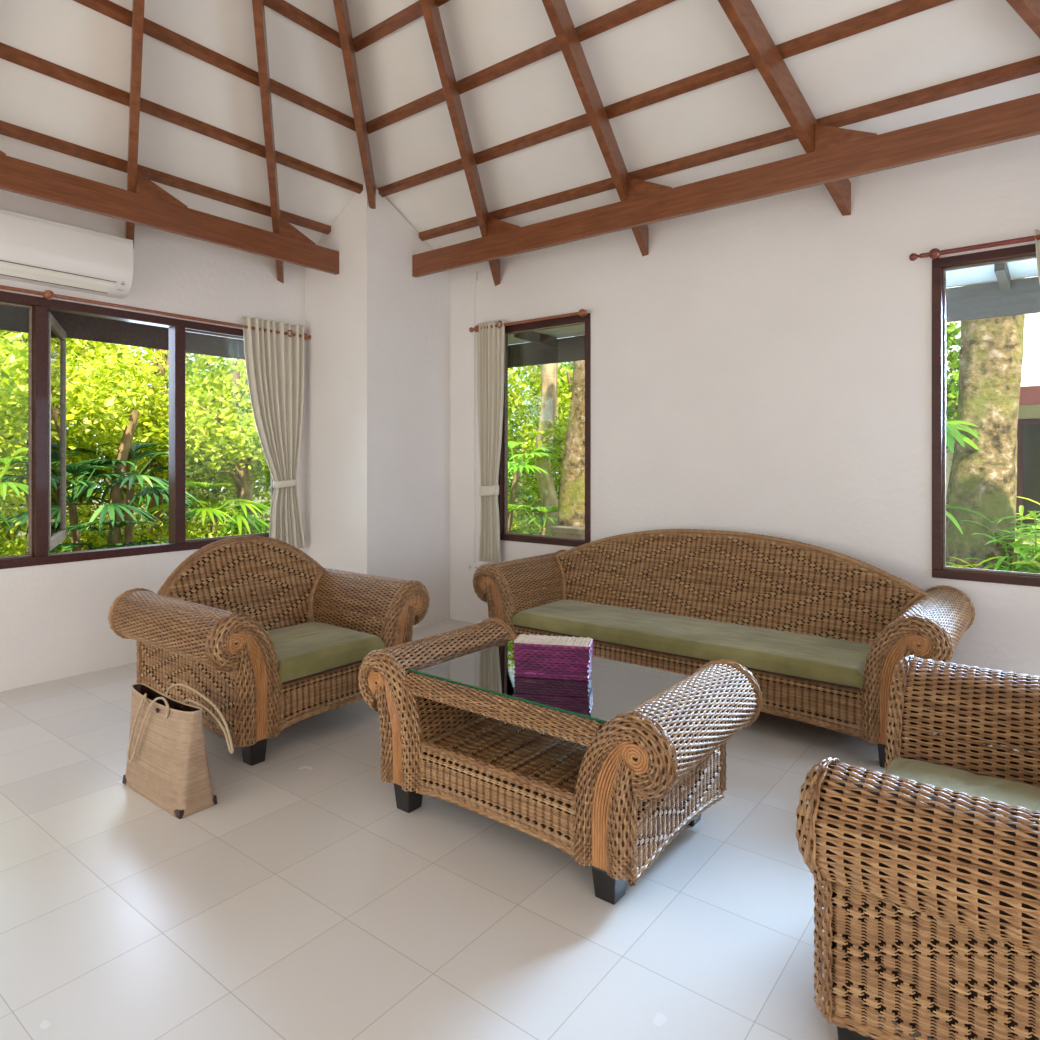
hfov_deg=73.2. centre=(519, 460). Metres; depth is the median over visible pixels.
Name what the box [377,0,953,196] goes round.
purlin
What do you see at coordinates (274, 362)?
curtain
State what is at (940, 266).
window
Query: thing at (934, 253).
curtain rod
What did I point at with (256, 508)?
fan palm
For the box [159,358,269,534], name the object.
leafy tree
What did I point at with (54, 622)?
wall
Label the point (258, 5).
rafter
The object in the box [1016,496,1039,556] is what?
clump
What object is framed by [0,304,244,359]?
roof eave
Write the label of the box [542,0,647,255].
rafter
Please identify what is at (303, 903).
floor
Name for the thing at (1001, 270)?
rafter tail
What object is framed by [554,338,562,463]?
trunk
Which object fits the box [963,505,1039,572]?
clump
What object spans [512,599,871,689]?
seat cushion
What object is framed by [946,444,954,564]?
trunk
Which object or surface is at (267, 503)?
fan palm
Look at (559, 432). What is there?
leafy tree
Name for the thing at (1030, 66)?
purlin
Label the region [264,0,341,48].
purlin
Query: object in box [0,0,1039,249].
ceiling
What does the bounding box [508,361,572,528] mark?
leafy tree
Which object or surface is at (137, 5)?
rafter
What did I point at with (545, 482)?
trunk
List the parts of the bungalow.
pane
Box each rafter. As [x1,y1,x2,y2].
[126,0,144,248]
[252,0,283,283]
[333,0,375,208]
[419,0,499,285]
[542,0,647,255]
[718,0,850,215]
[1006,0,1039,37]
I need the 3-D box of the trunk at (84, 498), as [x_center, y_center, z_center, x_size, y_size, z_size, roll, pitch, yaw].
[-6.693,-0.603,10.912,0.300,5.212,0.420,0,0,38]
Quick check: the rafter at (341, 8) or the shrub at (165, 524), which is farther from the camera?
the shrub at (165, 524)
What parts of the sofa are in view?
armrest, backrest, leg, armrest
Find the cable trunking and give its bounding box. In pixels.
[472,281,475,565]
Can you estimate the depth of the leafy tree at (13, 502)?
9.86 m
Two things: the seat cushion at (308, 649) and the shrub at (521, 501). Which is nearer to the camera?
the seat cushion at (308, 649)
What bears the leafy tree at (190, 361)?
on the ground
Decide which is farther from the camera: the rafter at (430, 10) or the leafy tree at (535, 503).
the leafy tree at (535, 503)
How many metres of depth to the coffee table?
2.70 m
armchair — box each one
[108,536,429,765]
[796,655,1039,1039]
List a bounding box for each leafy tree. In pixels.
[0,330,138,554]
[0,331,220,553]
[0,332,160,551]
[67,340,251,537]
[95,348,270,508]
[104,345,270,525]
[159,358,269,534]
[185,355,269,517]
[508,342,572,520]
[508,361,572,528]
[508,363,572,518]
[508,365,572,500]
[508,389,525,470]
[946,321,960,420]
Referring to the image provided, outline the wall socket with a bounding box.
[467,562,479,572]
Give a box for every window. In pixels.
[0,291,273,568]
[498,313,590,546]
[932,244,1039,586]
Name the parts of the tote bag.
bag handle, bag handle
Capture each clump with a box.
[946,556,1003,568]
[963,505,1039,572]
[985,510,1039,573]
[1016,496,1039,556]
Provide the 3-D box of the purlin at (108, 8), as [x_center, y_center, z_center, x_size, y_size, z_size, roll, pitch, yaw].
[-2.797,-2.536,3.301,0.044,0.068,5.188,0,0,38]
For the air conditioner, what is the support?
attached to the wall at (54, 622)
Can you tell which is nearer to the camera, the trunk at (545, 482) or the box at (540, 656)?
the box at (540, 656)
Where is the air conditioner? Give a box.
[0,209,132,298]
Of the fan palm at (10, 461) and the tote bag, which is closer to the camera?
the tote bag
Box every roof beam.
[0,150,338,274]
[412,93,1039,277]
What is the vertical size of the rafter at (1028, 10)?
2.219 m
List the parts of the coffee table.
leg, armrest, rail, glass, rail, leg, armrest, panel, leg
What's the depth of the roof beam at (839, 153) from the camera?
4.30 m
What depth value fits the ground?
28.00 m
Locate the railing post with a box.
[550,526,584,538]
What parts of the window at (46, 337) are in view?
sash, pane, sash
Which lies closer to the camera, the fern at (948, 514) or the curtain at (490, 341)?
the fern at (948, 514)
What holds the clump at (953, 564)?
on the ground
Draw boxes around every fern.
[946,421,981,452]
[946,504,992,533]
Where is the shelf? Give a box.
[426,700,602,792]
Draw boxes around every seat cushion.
[267,621,384,683]
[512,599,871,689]
[885,757,1039,810]
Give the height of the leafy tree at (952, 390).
4.315 m
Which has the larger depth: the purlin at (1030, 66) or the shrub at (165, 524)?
the shrub at (165, 524)
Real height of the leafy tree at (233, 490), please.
5.807 m
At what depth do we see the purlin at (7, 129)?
4.94 m
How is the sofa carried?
on the floor
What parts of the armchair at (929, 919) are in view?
leg, armrest, panel, armrest, panel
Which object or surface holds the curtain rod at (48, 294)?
attached to the wall at (54, 622)
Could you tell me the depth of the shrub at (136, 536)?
9.21 m
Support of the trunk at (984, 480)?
on the ground
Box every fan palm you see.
[0,448,27,526]
[0,460,161,551]
[48,520,168,553]
[66,441,202,546]
[146,482,269,536]
[198,501,270,536]
[508,441,561,531]
[508,504,557,535]
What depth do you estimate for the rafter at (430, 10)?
4.75 m
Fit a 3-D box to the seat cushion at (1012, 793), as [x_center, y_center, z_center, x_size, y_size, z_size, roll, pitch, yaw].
[1.357,1.066,1.979,0.678,0.141,0.692,0,0,38]
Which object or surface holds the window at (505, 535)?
in the wall at (765, 367)
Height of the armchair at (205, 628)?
1.026 m
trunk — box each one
[77,341,96,549]
[107,409,139,547]
[148,349,166,538]
[237,363,252,527]
[535,363,557,535]
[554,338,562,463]
[557,335,584,526]
[946,278,1024,569]
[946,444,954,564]
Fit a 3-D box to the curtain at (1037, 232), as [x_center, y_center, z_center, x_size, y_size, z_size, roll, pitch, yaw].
[3.026,-0.190,3.656,0.546,2.140,0.100,0,0,41]
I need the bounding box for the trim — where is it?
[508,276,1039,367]
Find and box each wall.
[0,189,304,691]
[450,135,1039,675]
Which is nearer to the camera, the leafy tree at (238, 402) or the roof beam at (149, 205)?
the roof beam at (149, 205)
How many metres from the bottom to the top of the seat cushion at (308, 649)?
0.139 m
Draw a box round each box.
[512,634,592,680]
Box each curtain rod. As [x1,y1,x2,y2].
[0,285,310,339]
[469,309,587,331]
[909,235,1039,260]
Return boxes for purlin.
[0,42,362,193]
[0,120,330,234]
[73,0,355,131]
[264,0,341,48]
[353,0,449,51]
[366,0,675,133]
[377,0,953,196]
[419,56,1039,240]
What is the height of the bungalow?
5.200 m
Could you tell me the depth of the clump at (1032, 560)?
5.30 m
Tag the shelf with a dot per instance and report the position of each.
(543, 762)
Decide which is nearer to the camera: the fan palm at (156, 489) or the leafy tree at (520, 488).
the fan palm at (156, 489)
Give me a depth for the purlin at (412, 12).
4.48 m
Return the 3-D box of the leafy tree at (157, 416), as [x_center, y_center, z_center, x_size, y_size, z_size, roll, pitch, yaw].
[-5.549,-0.233,10.329,3.010,4.479,2.831,0,0,-20]
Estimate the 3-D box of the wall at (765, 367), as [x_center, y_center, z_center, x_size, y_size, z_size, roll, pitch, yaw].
[1.616,-0.165,4.965,7.360,3.330,0.160,0,0,38]
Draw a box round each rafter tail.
[514,331,556,347]
[994,263,1010,293]
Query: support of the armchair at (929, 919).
on the floor
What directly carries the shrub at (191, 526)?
on the ground
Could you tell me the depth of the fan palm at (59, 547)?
7.46 m
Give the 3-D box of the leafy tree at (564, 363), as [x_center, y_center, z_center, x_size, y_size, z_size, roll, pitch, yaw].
[2.659,-0.110,18.134,6.344,7.054,6.281,0,0,38]
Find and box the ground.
[16,483,557,542]
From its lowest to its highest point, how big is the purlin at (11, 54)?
0.068 m
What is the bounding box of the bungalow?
[946,276,1039,560]
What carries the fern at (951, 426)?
attached to the trunk at (984, 480)
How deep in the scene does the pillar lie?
6.14 m
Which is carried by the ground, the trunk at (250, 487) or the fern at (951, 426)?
the trunk at (250, 487)
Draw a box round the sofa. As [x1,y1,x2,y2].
[473,529,974,767]
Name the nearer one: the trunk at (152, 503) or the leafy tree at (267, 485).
the trunk at (152, 503)
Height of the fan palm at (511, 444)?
2.305 m
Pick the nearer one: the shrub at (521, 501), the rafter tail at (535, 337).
the rafter tail at (535, 337)
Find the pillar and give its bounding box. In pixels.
[305,183,449,627]
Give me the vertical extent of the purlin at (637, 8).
0.068 m
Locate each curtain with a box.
[242,316,304,547]
[477,319,504,562]
[1034,229,1039,282]
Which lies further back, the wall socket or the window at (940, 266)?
the wall socket
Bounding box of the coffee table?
[358,617,761,904]
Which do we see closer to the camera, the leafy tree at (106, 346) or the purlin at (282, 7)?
the purlin at (282, 7)
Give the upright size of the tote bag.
0.482 m
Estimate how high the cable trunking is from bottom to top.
2.620 m
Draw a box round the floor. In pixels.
[0,619,1032,1039]
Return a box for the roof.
[508,258,1037,344]
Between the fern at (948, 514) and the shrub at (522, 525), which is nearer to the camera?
the fern at (948, 514)
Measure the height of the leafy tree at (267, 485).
6.145 m
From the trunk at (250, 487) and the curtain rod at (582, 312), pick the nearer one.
the curtain rod at (582, 312)
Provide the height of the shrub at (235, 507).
1.808 m
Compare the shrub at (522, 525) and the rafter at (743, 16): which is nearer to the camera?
the rafter at (743, 16)
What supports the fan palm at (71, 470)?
on the ground
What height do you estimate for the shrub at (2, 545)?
2.153 m
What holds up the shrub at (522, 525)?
on the ground
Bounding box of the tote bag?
[122,683,233,818]
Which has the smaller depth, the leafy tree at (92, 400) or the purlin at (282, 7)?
the purlin at (282, 7)
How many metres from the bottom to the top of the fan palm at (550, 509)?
1.443 m
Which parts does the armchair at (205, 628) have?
panel, armrest, backrest, leg, armrest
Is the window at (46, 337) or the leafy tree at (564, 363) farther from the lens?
the leafy tree at (564, 363)
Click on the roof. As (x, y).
(1022, 268)
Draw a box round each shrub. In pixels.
[0,500,168,555]
[0,535,27,556]
[62,505,206,551]
[156,515,248,543]
[187,502,269,535]
[512,509,542,534]
[516,489,540,532]

